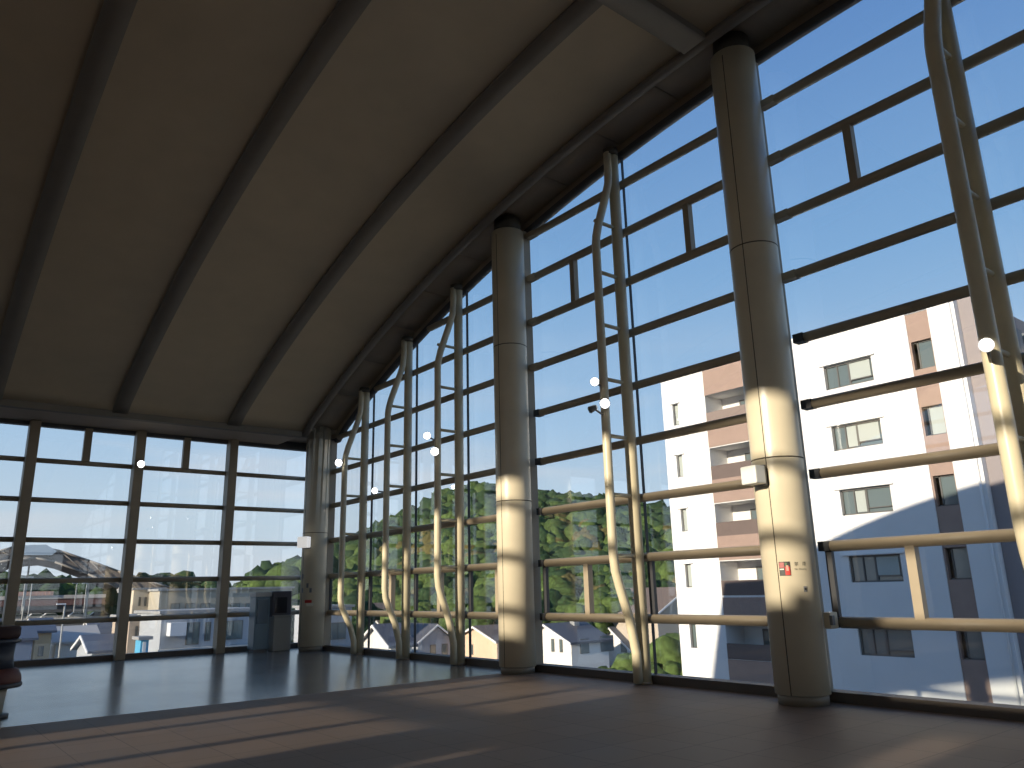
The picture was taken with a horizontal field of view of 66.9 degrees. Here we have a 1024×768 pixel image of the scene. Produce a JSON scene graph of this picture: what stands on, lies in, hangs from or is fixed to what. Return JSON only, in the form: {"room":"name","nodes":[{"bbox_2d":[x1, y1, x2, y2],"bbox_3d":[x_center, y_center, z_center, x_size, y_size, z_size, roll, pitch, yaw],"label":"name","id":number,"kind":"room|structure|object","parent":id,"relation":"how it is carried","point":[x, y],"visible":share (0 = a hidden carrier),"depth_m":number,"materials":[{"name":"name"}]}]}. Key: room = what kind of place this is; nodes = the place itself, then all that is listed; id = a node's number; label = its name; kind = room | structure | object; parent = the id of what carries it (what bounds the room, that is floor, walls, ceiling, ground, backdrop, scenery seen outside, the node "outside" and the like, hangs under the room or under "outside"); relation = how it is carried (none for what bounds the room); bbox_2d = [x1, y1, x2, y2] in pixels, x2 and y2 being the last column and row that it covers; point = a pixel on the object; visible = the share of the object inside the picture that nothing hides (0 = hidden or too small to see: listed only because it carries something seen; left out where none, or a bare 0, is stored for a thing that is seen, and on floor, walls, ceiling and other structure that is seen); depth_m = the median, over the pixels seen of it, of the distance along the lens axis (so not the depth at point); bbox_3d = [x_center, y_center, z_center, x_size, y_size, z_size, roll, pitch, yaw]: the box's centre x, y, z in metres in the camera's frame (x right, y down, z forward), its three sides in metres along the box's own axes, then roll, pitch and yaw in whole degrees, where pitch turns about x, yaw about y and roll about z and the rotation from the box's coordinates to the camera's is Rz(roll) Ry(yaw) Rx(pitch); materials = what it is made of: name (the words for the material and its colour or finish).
{"room":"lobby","nodes":[
{"label":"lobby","id":0,"kind":"room"},
{"bbox_2d":[0,0,750,444],"bbox_3d":[-5.507,-5.678,4.211,23.300,4.515,35.626,10,-19,-37],"label":"ceiling","id":1,"kind":"structure","parent":0,"point":[190,84],"depth_m":14.15,"materials":[{"name":"paint"}]},
{"bbox_2d":[0,0,137,400],"bbox_3d":[-1.624,-5.086,5.775,0.360,4.085,33.396,10,-19,-37],"label":"ceiling beam","id":2,"kind":"structure","parent":1,"relation":"attached to","point":[114,18],"depth_m":13.14,"materials":[{"name":"metal"}]},
{"bbox_2d":[0,398,301,437],"bbox_3d":[-15.107,-0.181,15.398,23.020,0.200,0.200,10,-19,-37],"label":"ceiling beam","id":3,"kind":"structure","parent":1,"relation":"attached to","point":[10,403],"depth_m":19.73,"materials":[{"name":"metal"}]},
{"bbox_2d":[0,418,306,451],"bbox_3d":[-15.852,0.246,17.304,24.290,0.420,0.200,10,-19,-37],"label":"ceiling beam","id":4,"kind":"structure","parent":1,"relation":"attached to","point":[292,446],"depth_m":21.82,"materials":[{"name":"metal"}]},
{"bbox_2d":[112,0,370,413],"bbox_3d":[0.472,-4.708,7.402,0.360,4.085,33.396,10,-19,-37],"label":"ceiling beam","id":5,"kind":"structure","parent":1,"relation":"attached to","point":[345,14],"depth_m":14.08,"materials":[{"name":"metal"}]},
{"bbox_2d":[227,0,602,425],"bbox_3d":[2.701,-4.307,9.133,0.360,4.085,33.396,10,-19,-37],"label":"ceiling beam","id":6,"kind":"structure","parent":1,"relation":"attached to","point":[571,18],"depth_m":14.76,"materials":[{"name":"metal"}]},
{"bbox_2d":[302,0,772,437],"bbox_3d":[4.335,-4.003,10.399,0.200,4.105,33.396,10,-19,-37],"label":"ceiling beam","id":7,"kind":"structure","parent":1,"relation":"attached to","point":[752,6],"depth_m":15.20,"materials":[{"name":"metal"}]},
{"bbox_2d":[597,0,704,53],"bbox_3d":[-6.090,-7.062,5.381,23.020,0.144,0.430,10,-19,-37],"label":"ceiling beam","id":8,"kind":"structure","parent":1,"relation":"attached to","point":[651,16],"depth_m":11.81,"materials":[{"name":"metal"}]},
{"bbox_2d":[0,647,1023,767],"bbox_3d":[-4.216,2.396,1.943,24.440,0.350,37.200,10,-19,-37],"label":"floor","id":9,"kind":"structure","parent":0,"point":[537,719],"depth_m":9.22,"materials":[{"name":"brown tile"}]},
{"bbox_2d":[0,625,21,718],"bbox_3d":[-7.188,3.967,10.677,0.790,1.200,0.790,10,-19,-37],"label":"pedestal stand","id":10,"kind":"object","parent":9,"relation":"on","point":[10,676],"visible":1,"depth_m":10.64,"materials":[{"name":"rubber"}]},
{"bbox_2d":[0,667,21,689],"bbox_3d":[-7.186,4.059,10.652,0.790,0.270,0.790,10,-19,-37],"label":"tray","id":11,"kind":"object","parent":10,"relation":"on","point":[10,677],"depth_m":10.56,"materials":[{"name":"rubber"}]},
{"bbox_2d":[0,455,24,625],"bbox_3d":[-13.218,3.665,18.332,2.660,5.970,0.405,10,-19,-37],"label":"window","id":12,"kind":"structure","parent":9,"relation":"on","point":[2,457],"depth_m":19.25,"materials":[{"name":"brown metal"}]},
{"bbox_2d":[1,420,131,625],"bbox_3d":[-11.236,4.022,19.871,2.650,5.970,0.405,10,-19,-37],"label":"window","id":13,"kind":"structure","parent":9,"relation":"on","point":[14,581],"depth_m":19.51,"materials":[{"name":"brown metal"}]},
{"bbox_2d":[14,643,297,666],"bbox_3d":[-15.810,6.056,15.704,24.050,0.130,0.220,10,-19,-37],"label":"baseboard","id":14,"kind":"structure","parent":9,"relation":"on","point":[34,662],"depth_m":20.14,"materials":[{"name":"metal"}]},
{"bbox_2d":[112,430,225,660],"bbox_3d":[-9.254,4.379,21.410,2.660,5.970,0.405,10,-19,-37],"label":"window","id":15,"kind":"structure","parent":9,"relation":"on","point":[136,477],"depth_m":20.91,"materials":[{"name":"brown metal"}]},
{"bbox_2d":[212,439,304,653],"bbox_3d":[-7.326,4.726,22.907,2.510,5.970,0.405,10,-19,-37],"label":"window","id":16,"kind":"structure","parent":9,"relation":"on","point":[225,549],"depth_m":22.34,"materials":[{"name":"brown metal"}]},
{"bbox_2d":[247,592,271,651],"bbox_3d":[-7.136,6.703,21.849,0.460,1.600,0.480,10,-19,-37],"label":"cabinet","id":17,"kind":"object","parent":9,"relation":"on","point":[258,629],"visible":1,"depth_m":21.68,"materials":[{"name":"grey metal"}]},
{"bbox_2d":[267,591,292,650],"bbox_3d":[-6.585,6.721,22.008,0.560,1.620,0.440,10,-19,-37],"label":"information kiosk","id":18,"kind":"object","parent":9,"relation":"on","point":[280,617],"visible":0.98,"depth_m":21.87,"materials":[{"name":"grey metal"}]},
{"bbox_2d":[298,426,330,651],"bbox_3d":[-5.658,4.295,22.267,0.703,6.400,0.703,10,-19,-37],"label":"round column","id":19,"kind":"structure","parent":9,"relation":"on","point":[318,448],"depth_m":21.96,"materials":[{"name":"beige paint"}]},
{"bbox_2d":[297,536,310,548],"bbox_3d":[-5.829,4.445,21.760,0.324,0.336,0.250,-7,-16,20],"label":"box","id":20,"kind":"object","parent":19,"relation":"attached to","point":[304,542],"visible":1,"depth_m":21.66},
{"bbox_2d":[302,574,312,605],"bbox_3d":[-5.700,5.733,21.558,0.385,0.860,0.059,-5,-15,13],"label":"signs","id":21,"kind":"object","parent":19,"relation":"attached to","point":[308,602],"visible":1,"depth_m":21.46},
{"bbox_2d":[338,387,369,654],"bbox_3d":[-4.201,3.483,20.553,0.761,7.028,0.280,10,-19,-37],"label":"truss","id":22,"kind":"object","parent":9,"relation":"on","point":[357,642],"visible":1,"depth_m":20.44,"materials":[{"name":"metal"}]},
{"bbox_2d":[381,336,412,659],"bbox_3d":[-2.804,2.580,18.963,0.761,7.897,0.280,10,-19,-37],"label":"truss","id":23,"kind":"object","parent":9,"relation":"on","point":[402,639],"visible":1,"depth_m":18.83,"materials":[{"name":"metal"}]},
{"bbox_2d":[434,283,465,664],"bbox_3d":[-1.411,1.760,17.359,0.761,8.601,0.280,10,-19,-37],"label":"truss","id":24,"kind":"object","parent":9,"relation":"on","point":[457,636],"visible":1,"depth_m":17.22,"materials":[{"name":"metal"}]},
{"bbox_2d":[491,215,535,674],"bbox_3d":[0.000,0.934,15.759,0.703,9.316,0.703,10,-19,-37],"label":"round column","id":25,"kind":"structure","parent":9,"relation":"on","point":[516,610],"depth_m":15.35,"materials":[{"name":"metal"}]},
{"bbox_2d":[592,146,652,684],"bbox_3d":[1.828,0.132,13.566,0.761,9.662,0.280,10,-19,-37],"label":"truss","id":26,"kind":"object","parent":9,"relation":"on","point":[638,634],"visible":1,"depth_m":13.36,"materials":[{"name":"metal"}]},
{"bbox_2d":[587,405,602,415],"bbox_3d":[1.435,0.448,13.128,0.378,0.162,0.154,10,-19,-37],"label":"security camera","id":27,"kind":"object","parent":26,"relation":"attached to","point":[591,409],"visible":1,"depth_m":13.03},
{"bbox_2d":[600,398,609,408],"bbox_3d":[1.593,0.372,13.264,0.182,0.222,0.234,-3,-15,6],"label":"spotlight","id":28,"kind":"object","parent":26,"relation":"attached to","point":[604,403],"visible":1,"depth_m":13.17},
{"bbox_2d":[296,642,1023,721],"bbox_3d":[5.177,3.833,9.209,0.260,0.130,37.050,10,-19,-37],"label":"baseboard","id":29,"kind":"structure","parent":9,"relation":"on","point":[916,703],"depth_m":11.14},
{"bbox_2d":[323,423,370,645],"bbox_3d":[-4.582,3.778,21.729,0.225,6.913,2.370,10,-19,-37],"label":"window","id":30,"kind":"structure","parent":29,"relation":"on","point":[331,539],"depth_m":22.16,"materials":[{"name":"brown metal"}]},
{"bbox_2d":[365,373,414,647],"bbox_3d":[-3.129,2.868,20.114,0.170,7.783,2.260,10,-19,-37],"label":"window","id":31,"kind":"structure","parent":29,"relation":"on","point":[378,613],"depth_m":20.25,"materials":[{"name":"brown metal"}]},
{"bbox_2d":[410,313,466,652],"bbox_3d":[-1.732,2.045,18.507,0.170,8.488,2.250,10,-19,-37],"label":"window","id":32,"kind":"structure","parent":29,"relation":"on","point":[422,570],"depth_m":18.68,"materials":[{"name":"brown metal"}]},
{"bbox_2d":[463,291,497,657],"bbox_3d":[-0.335,1.295,16.881,0.170,9.044,2.260,10,-19,-37],"label":"window","id":33,"kind":"structure","parent":29,"relation":"on","point":[469,567],"depth_m":17.21,"materials":[{"name":"brown metal"}]},
{"bbox_2d":[522,188,644,664],"bbox_3d":[1.265,0.488,14.962,0.225,9.551,2.954,10,-19,-37],"label":"window","id":34,"kind":"structure","parent":29,"relation":"on","point":[587,562],"depth_m":15.23,"materials":[{"name":"brown metal"}]},
{"bbox_2d":[332,0,1023,689],"bbox_3d":[4.585,-0.825,11.020,0.260,9.925,35.376,10,-19,-37],"label":"window","id":35,"kind":"structure","parent":29,"relation":"on","point":[910,543],"depth_m":10.67,"materials":[{"name":"brown metal"}]},
{"bbox_2d":[619,127,767,673],"bbox_3d":[3.132,-0.271,12.779,0.170,9.819,2.980,10,-19,-37],"label":"window","id":36,"kind":"structure","parent":29,"relation":"on","point":[685,204],"depth_m":13.00,"materials":[{"name":"brown metal"}]},
{"bbox_2d":[950,0,1023,364],"bbox_3d":[6.875,-1.567,8.260,0.170,9.847,3.000,10,-19,-37],"label":"window","id":37,"kind":"structure","parent":29,"relation":"on","point":[1014,117],"depth_m":9.60,"materials":[{"name":"brown metal"}]},
{"bbox_2d":[710,31,831,706],"bbox_3d":[3.691,-0.709,11.387,0.703,10.089,0.703,10,-19,-37],"label":"round column","id":38,"kind":"structure","parent":9,"relation":"on","point":[801,677],"depth_m":10.92,"materials":[{"name":"metal"}]},
{"bbox_2d":[740,465,767,486],"bbox_3d":[3.322,1.254,10.615,0.250,0.280,0.270,7,-17,-30],"label":"box","id":39,"kind":"object","parent":38,"relation":"attached to","point":[753,475],"visible":1,"depth_m":10.52,"materials":[{"name":"white plastic"}]},
{"bbox_2d":[779,561,805,575],"bbox_3d":[3.706,2.432,10.216,0.343,0.180,0.052,-4,-15,10],"label":"notice sign","id":40,"kind":"object","parent":38,"relation":"attached to","point":[784,567],"visible":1,"depth_m":10.23,"materials":[{"name":"red"}]},
{"bbox_2d":[823,612,838,628],"bbox_3d":[4.220,3.119,10.221,0.210,0.210,0.140,10,-19,-37],"label":"clamp","id":41,"kind":"object","parent":38,"relation":"attached to","point":[830,618],"visible":1,"depth_m":10.18,"materials":[{"name":"metal"}]},
{"bbox_2d":[923,0,1023,567],"bbox_3d":[5.552,-1.293,9.080,0.785,9.957,0.280,10,-19,-37],"label":"truss","id":42,"kind":"object","parent":9,"relation":"on","point":[985,274],"visible":0.98,"depth_m":9.08,"materials":[{"name":"metal"}]},
{"bbox_2d":[978,338,994,362],"bbox_3d":[5.164,-0.350,8.453,0.158,0.223,0.400,-8,-16,24],"label":"spotlight","id":43,"kind":"object","parent":42,"relation":"attached to","point":[986,345],"visible":1,"depth_m":8.30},
{"bbox_2d":[289,0,824,442],"bbox_3d":[4.283,-4.018,11.261,1.040,4.135,36.476,10,-19,-37],"label":"ceiling","id":44,"kind":"structure","parent":0,"point":[776,15],"depth_m":15.91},
{"bbox_2d":[331,0,838,439],"bbox_3d":[4.554,-3.869,11.857,0.150,4.415,35.376,10,-19,-37],"label":"ceiling beam","id":45,"kind":"structure","parent":44,"relation":"attached to","point":[826,3],"depth_m":14.89,"materials":[{"name":"metal"}]},
{"label":"outside","id":46,"kind":"structure","parent":0,"visible":0},
{"bbox_3d":[2.214,55.775,165.377,620.000,0.600,570.000,10,-19,-37],"label":"ground","id":47,"kind":"structure","parent":46,"visible":0},
{"bbox_2d":[0,571,30,592],"bbox_3d":[-167.425,71.379,252.018,20.200,21.372,22.686,10,-19,-37],"label":"tree","id":48,"kind":"object","parent":47,"relation":"on","point":[4,574],"visible":0.06,"depth_m":250.24,"materials":[{"name":"green plant"}]},
{"bbox_2d":[14,625,38,660],"bbox_3d":[-60.617,33.591,94.039,3.461,8.914,10.000,10,-19,-37],"label":"house","id":49,"kind":"structure","parent":47,"relation":"on","point":[23,649],"depth_m":91.50,"materials":[{"name":"paint"}]},
{"bbox_2d":[17,573,56,614],"bbox_3d":[-157.381,72.858,255.916,20.240,20.025,21.817,10,-19,-37],"label":"tree","id":50,"kind":"object","parent":47,"relation":"on","point":[35,587],"visible":0.05,"depth_m":252.17,"materials":[{"name":"green plant"}]},
{"bbox_2d":[28,617,56,659],"bbox_3d":[-62.102,35.328,101.076,2.914,9.211,8.000,10,-19,-37],"label":"house","id":51,"kind":"structure","parent":47,"relation":"on","point":[41,647],"depth_m":98.98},
{"bbox_2d":[29,568,70,591],"bbox_3d":[-157.472,72.714,259.012,19.418,21.886,20.093,10,-19,-37],"label":"tree","id":52,"kind":"object","parent":47,"relation":"on","point":[45,573],"visible":0.11,"depth_m":254.31,"materials":[{"name":"green plant"}]},
{"bbox_2d":[0,591,107,616],"bbox_3d":[-141.266,68.746,229.778,61.949,13.900,17.053,10,-19,-37],"label":"viaduct","id":53,"kind":"object","parent":47,"relation":"on","point":[46,602],"visible":0.59,"depth_m":229.91,"materials":[{"name":"concrete"}]},
{"bbox_2d":[56,603,65,657],"bbox_3d":[-48.689,29.130,82.493,0.900,11.094,0.270,10,-19,-37],"label":"lamp pole","id":54,"kind":"object","parent":47,"relation":"on","point":[64,604],"visible":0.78,"depth_m":83.39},
{"bbox_2d":[15,616,108,625],"bbox_3d":[-110.564,56.626,174.454,43.720,7.700,27.079,10,-19,-37],"label":"deck","id":55,"kind":"object","parent":47,"relation":"on","point":[80,616],"visible":0.02,"depth_m":170.82,"materials":[{"name":"concrete"}]},
{"bbox_2d":[41,613,62,617],"bbox_3d":[-102.433,51.726,172.321,4.200,1.503,1.740,10,-19,-37],"label":"car","id":56,"kind":"object","parent":55,"relation":"on","point":[45,615],"visible":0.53,"depth_m":171.50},
{"bbox_2d":[67,612,89,616],"bbox_3d":[-97.799,52.274,174.830,4.200,1.503,1.740,10,-19,-37],"label":"car","id":57,"kind":"object","parent":55,"relation":"on","point":[73,614],"visible":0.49,"depth_m":173.97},
{"bbox_2d":[54,575,75,589],"bbox_3d":[-153.576,74.352,260.955,18.893,19.524,19.703,10,-19,-37],"label":"tree","id":58,"kind":"object","parent":47,"relation":"on","point":[65,585],"visible":0.05,"depth_m":259.51,"materials":[{"name":"green plant"}]},
{"bbox_2d":[49,575,94,615],"bbox_3d":[-150.605,74.281,261.435,21.215,19.766,20.495,10,-19,-37],"label":"tree","id":59,"kind":"object","parent":47,"relation":"on","point":[81,587],"visible":0.12,"depth_m":257.30,"materials":[{"name":"green plant"}]},
{"bbox_2d":[49,625,100,657],"bbox_3d":[-61.805,37.828,108.023,6.228,7.902,10.000,10,-19,-37],"label":"house","id":60,"kind":"structure","parent":47,"relation":"on","point":[70,634],"depth_m":105.29,"materials":[{"name":"white"}]},
{"bbox_2d":[0,545,174,619],"bbox_3d":[-97.122,46.956,166.920,45.815,21.923,47.219,10,-19,-37],"label":"canopy","id":61,"kind":"structure","parent":47,"relation":"on","point":[34,555],"depth_m":154.58,"materials":[{"name":"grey metal"}]},
{"bbox_2d":[70,633,113,656],"bbox_3d":[-46.743,32.279,87.781,4.758,7.608,9.000,10,-19,-37],"label":"house","id":62,"kind":"structure","parent":47,"relation":"on","point":[88,644],"depth_m":86.50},
{"bbox_2d":[87,586,106,613],"bbox_3d":[-139.443,75.813,263.666,16.894,17.413,18.560,10,-19,-37],"label":"tree","id":63,"kind":"object","parent":47,"relation":"on","point":[96,590],"visible":0.09,"depth_m":258.44,"materials":[{"name":"green plant"}]},
{"bbox_2d":[83,622,112,633],"bbox_3d":[-65.258,41.229,121.412,3.788,8.310,8.000,10,-19,-37],"label":"house","id":64,"kind":"structure","parent":47,"relation":"on","point":[106,627],"depth_m":120.65,"materials":[{"name":"white"}]},
{"bbox_2d":[105,587,117,616],"bbox_3d":[-80.441,49.168,165.302,12.750,16.036,12.242,10,-19,-37],"label":"tree","id":65,"kind":"object","parent":47,"relation":"on","point":[111,594],"visible":0.06,"depth_m":161.13,"materials":[{"name":"green plant"}]},
{"bbox_2d":[110,614,140,652],"bbox_3d":[-43.843,31.597,89.414,3.781,9.622,8.600,10,-19,-37],"label":"building","id":66,"kind":"structure","parent":47,"relation":"on","point":[133,626],"depth_m":86.46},
{"bbox_2d":[107,572,148,613],"bbox_3d":[-79.423,49.119,166.625,14.798,16.757,13.440,10,-19,-37],"label":"tree","id":67,"kind":"object","parent":47,"relation":"on","point":[140,574],"visible":0.02,"depth_m":166.59,"materials":[{"name":"green plant"}]},
{"bbox_2d":[117,587,166,613],"bbox_3d":[-56.478,37.414,116.725,4.780,12.884,9.600,10,-19,-37],"label":"tower building","id":68,"kind":"structure","parent":47,"relation":"on","point":[139,596],"depth_m":113.90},
{"bbox_2d":[132,635,152,652],"bbox_3d":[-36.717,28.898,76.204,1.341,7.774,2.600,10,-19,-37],"label":"kiosk","id":69,"kind":"object","parent":47,"relation":"on","point":[142,642],"visible":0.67,"depth_m":76.32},
{"bbox_2d":[145,572,193,588],"bbox_3d":[-75.018,49.198,167.366,14.806,16.773,12.609,10,-19,-37],"label":"tree","id":70,"kind":"object","parent":47,"relation":"on","point":[175,585],"visible":0.08,"depth_m":167.06,"materials":[{"name":"green plant"}]},
{"bbox_2d":[175,570,196,583],"bbox_3d":[-73.987,49.744,170.197,13.353,17.112,14.785,10,-19,-37],"label":"tree","id":71,"kind":"object","parent":47,"relation":"on","point":[186,573],"visible":0.02,"depth_m":171.13,"materials":[{"name":"green plant"}]},
{"bbox_2d":[134,607,249,651],"bbox_3d":[-35.047,30.327,86.334,11.510,10.092,11.700,10,-19,-37],"label":"building","id":72,"kind":"structure","parent":47,"relation":"on","point":[179,634],"depth_m":82.76,"materials":[{"name":"paint"}]},
{"bbox_2d":[191,581,216,587],"bbox_3d":[-66.297,50.414,169.478,11.529,15.087,12.989,10,-19,-37],"label":"tree","id":73,"kind":"object","parent":47,"relation":"on","point":[206,584],"visible":0.03,"depth_m":168.04,"materials":[{"name":"green plant"}]},
{"bbox_2d":[117,586,294,609],"bbox_3d":[-49.855,39.320,124.076,20.364,12.630,24.600,10,-19,-37],"label":"roofed building","id":74,"kind":"structure","parent":47,"relation":"on","point":[179,598],"depth_m":113.62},
{"bbox_2d":[235,574,265,586],"bbox_3d":[-47.109,43.378,145.127,11.690,15.380,12.820,10,-19,-37],"label":"tree","id":75,"kind":"object","parent":47,"relation":"on","point":[252,583],"visible":0.06,"depth_m":143.70,"materials":[{"name":"green plant"}]},
{"bbox_2d":[243,571,299,595],"bbox_3d":[-44.761,42.876,146.007,15.102,16.688,14.973,10,-19,-37],"label":"tree","id":76,"kind":"object","parent":47,"relation":"on","point":[269,583],"visible":0.09,"depth_m":143.63,"materials":[{"name":"green plant"}]},
{"bbox_2d":[265,559,300,585],"bbox_3d":[-39.570,42.291,148.011,15.887,18.595,13.960,10,-19,-37],"label":"tree","id":77,"kind":"object","parent":47,"relation":"on","point":[279,570],"visible":0.07,"depth_m":145.18,"materials":[{"name":"green plant"}]},
{"bbox_2d":[292,555,353,579],"bbox_3d":[-37.352,42.478,150.099,15.571,19.191,15.232,10,-19,-37],"label":"tree","id":78,"kind":"object","parent":47,"relation":"on","point":[335,560],"visible":0.02,"depth_m":150.43,"materials":[{"name":"green plant"}]},
{"bbox_2d":[292,604,354,645],"bbox_3d":[-26.034,35.408,106.062,5.286,9.893,8.600,10,-19,-37],"label":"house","id":79,"kind":"structure","parent":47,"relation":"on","point":[339,631],"depth_m":104.02,"materials":[{"name":"paint"}]},
{"bbox_2d":[344,594,374,627],"bbox_3d":[-24.744,38.594,120.973,9.234,11.269,9.871,-15,-20,42],"label":"tree","id":80,"kind":"object","parent":47,"relation":"on","point":[352,599],"visible":0.14,"depth_m":120.27,"materials":[{"name":"green plant"}]},
{"bbox_2d":[366,605,383,625],"bbox_3d":[-22.381,39.609,121.749,8.401,9.591,7.859,0,-15,-5],"label":"tree","id":81,"kind":"object","parent":47,"relation":"on","point":[373,619],"visible":0.06,"depth_m":120.33,"materials":[{"name":"green plant"}]},
{"bbox_2d":[364,623,417,651],"bbox_3d":[-14.557,31.736,89.308,3.849,7.916,7.780,10,-19,-37],"label":"house","id":82,"kind":"structure","parent":47,"relation":"on","point":[381,635],"depth_m":88.60,"materials":[{"name":"paint"}]},
{"bbox_2d":[380,595,435,623],"bbox_3d":[-16.704,38.673,121.291,9.447,10.898,7.835,8,-17,-31],"label":"tree","id":83,"kind":"object","parent":47,"relation":"on","point":[398,599],"visible":0.16,"depth_m":120.45,"materials":[{"name":"green plant"}]},
{"bbox_2d":[412,605,431,622],"bbox_3d":[-13.646,39.300,121.585,7.809,9.692,7.909,-15,-20,42],"label":"tree","id":84,"kind":"object","parent":47,"relation":"on","point":[420,620],"visible":0.07,"depth_m":118.84,"materials":[{"name":"green plant"}]},
{"bbox_2d":[410,623,449,654],"bbox_3d":[-13.402,38.775,114.030,6.932,6.848,9.120,10,-19,-37],"label":"house","id":85,"kind":"structure","parent":47,"relation":"on","point":[430,637],"depth_m":111.48,"materials":[{"name":"tile"}]},
{"bbox_2d":[421,601,438,623],"bbox_3d":[-11.258,39.075,121.844,8.280,10.147,8.175,-1,-15,-2],"label":"tree","id":86,"kind":"object","parent":47,"relation":"on","point":[426,607],"visible":0.12,"depth_m":120.45,"materials":[{"name":"green plant"}]},
{"bbox_2d":[438,597,468,631],"bbox_3d":[-8.659,38.384,120.145,8.455,10.494,8.563,2,-15,-13],"label":"tree","id":87,"kind":"object","parent":47,"relation":"on","point":[451,603],"visible":0.11,"depth_m":119.19,"materials":[{"name":"green plant"}]},
{"bbox_2d":[454,595,495,629],"bbox_3d":[-4.698,37.920,119.017,8.674,10.630,8.565,-12,-18,34],"label":"tree","id":88,"kind":"object","parent":47,"relation":"on","point":[481,603],"visible":0.3,"depth_m":116.61,"materials":[{"name":"green plant"}]},
{"bbox_2d":[465,624,498,658],"bbox_3d":[-3.574,37.942,111.088,5.190,6.496,10.923,10,-19,-37],"label":"house","id":89,"kind":"structure","parent":47,"relation":"on","point":[484,638],"depth_m":109.22,"materials":[{"name":"brown tile"}]},
{"bbox_2d":[543,588,573,609],"bbox_3d":[6.817,38.026,122.000,9.988,11.402,9.343,-7,-16,21],"label":"tree","id":90,"kind":"object","parent":47,"relation":"on","point":[555,597],"visible":0.07,"depth_m":121.16,"materials":[{"name":"green plant"}]},
{"bbox_2d":[551,603,569,622],"bbox_3d":[8.636,38.462,119.258,7.313,9.076,7.407,3,-15,-17],"label":"tree","id":91,"kind":"object","parent":47,"relation":"on","point":[558,609],"visible":0.02,"depth_m":118.87,"materials":[{"name":"green plant"}]},
{"bbox_2d":[560,595,579,611],"bbox_3d":[9.558,38.323,121.325,8.342,10.354,8.449,8,-17,-31],"label":"tree","id":92,"kind":"object","parent":47,"relation":"on","point":[575,598],"visible":0.02,"depth_m":121.27,"materials":[{"name":"green plant"}]},
{"bbox_2d":[542,621,613,667],"bbox_3d":[7.328,35.163,104.086,8.220,7.786,10.451,10,-19,-37],"label":"house","id":93,"kind":"structure","parent":47,"relation":"on","point":[571,643],"depth_m":100.96,"materials":[{"name":"tile"}]},
{"bbox_2d":[565,590,621,634],"bbox_3d":[12.718,37.122,118.465,9.596,11.070,7.958,0,-15,-5],"label":"tree","id":94,"kind":"object","parent":47,"relation":"on","point":[603,602],"visible":0.37,"depth_m":116.63,"materials":[{"name":"green plant"}]},
{"bbox_2d":[598,652,632,670],"bbox_3d":[7.436,20.520,47.887,3.876,7.464,4.178,10,-19,-37],"label":"tree","id":95,"kind":"object","parent":47,"relation":"on","point":[621,662],"visible":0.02,"depth_m":47.93,"materials":[{"name":"green plant"}]},
{"bbox_2d":[607,626,630,665],"bbox_3d":[16.071,39.470,117.004,4.125,5.628,10.203,10,-19,-37],"label":"house","id":96,"kind":"structure","parent":47,"relation":"on","point":[621,643],"depth_m":115.33,"materials":[{"name":"tile"}]},
{"bbox_2d":[607,588,633,623],"bbox_3d":[17.075,37.439,120.100,9.609,11.084,7.969,-1,-15,0],"label":"tree","id":97,"kind":"object","parent":47,"relation":"on","point":[629,592],"visible":0.07,"depth_m":120.17,"materials":[{"name":"green plant"}]},
{"bbox_2d":[613,587,678,642],"bbox_3d":[22.293,37.093,119.341,14.000,11.120,13.120,10,-19,-37],"label":"house","id":98,"kind":"structure","parent":47,"relation":"on","point":[666,596],"depth_m":113.81,"materials":[{"name":"paint"}]},
{"bbox_2d":[629,635,682,675],"bbox_3d":[9.390,19.324,45.775,4.280,8.607,4.229,10,-19,-37],"label":"tree","id":99,"kind":"object","parent":47,"relation":"on","point":[668,649],"visible":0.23,"depth_m":45.59,"materials":[{"name":"green plant"}]},
{"bbox_2d":[651,664,671,674],"bbox_3d":[7.636,18.417,40.069,3.576,7.536,3.480,-2,-15,4],"label":"tree","id":100,"kind":"object","parent":47,"relation":"on","point":[659,670],"visible":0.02,"depth_m":40.57,"materials":[{"name":"green plant"}]},
{"bbox_2d":[661,297,1023,705],"bbox_3d":[18.701,9.742,38.620,12.110,23.050,17.000,10,-19,-37],"label":"apartment building","id":101,"kind":"structure","parent":47,"relation":"on","point":[983,580],"depth_m":33.64,"materials":[{"name":"paint"}]},
{"bbox_2d":[846,426,857,446],"bbox_3d":[15.394,2.370,35.029,0.040,0.930,0.435,10,-19,-37],"label":"curtain","id":102,"kind":"object","parent":101,"relation":"hanging from","point":[851,431],"depth_m":35.02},
{"bbox_2d":[849,359,871,379],"bbox_3d":[15.816,-0.660,35.188,0.040,0.750,0.945,10,-19,-37],"label":"curtain","id":103,"kind":"object","parent":101,"relation":"hanging from","point":[859,369],"depth_m":35.16,"materials":[{"name":"fabric"}]},
{"bbox_2d":[855,490,866,511],"bbox_3d":[15.463,5.192,34.285,0.040,0.930,0.435,10,-19,-37],"label":"curtain","id":104,"kind":"object","parent":101,"relation":"hanging from","point":[860,495],"depth_m":34.27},
{"bbox_2d":[858,421,880,441],"bbox_3d":[15.884,2.114,34.458,0.040,0.750,0.945,10,-19,-37],"label":"curtain","id":105,"kind":"object","parent":101,"relation":"hanging from","point":[868,431],"depth_m":34.42,"materials":[{"name":"fabric"}]},
{"bbox_2d":[876,556,900,574],"bbox_3d":[16.021,7.740,32.975,0.040,0.750,0.945,10,-19,-37],"label":"curtain","id":106,"kind":"object","parent":101,"relation":"hanging from","point":[885,565],"depth_m":32.96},
{"bbox_3d":[-0.176,45.073,192.818,163.364,34.184,163.139,10,-19,-37],"label":"hill","id":107,"kind":"object","parent":47,"relation":"on","visible":0},
{"bbox_2d":[232,481,675,642],"bbox_3d":[-5.895,36.192,167.058,114.824,38.276,109.029,10,-19,-37],"label":"forest","id":108,"kind":"object","parent":107,"relation":"on","point":[582,533],"visible":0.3,"depth_m":158.38,"materials":[{"name":"green plant"}]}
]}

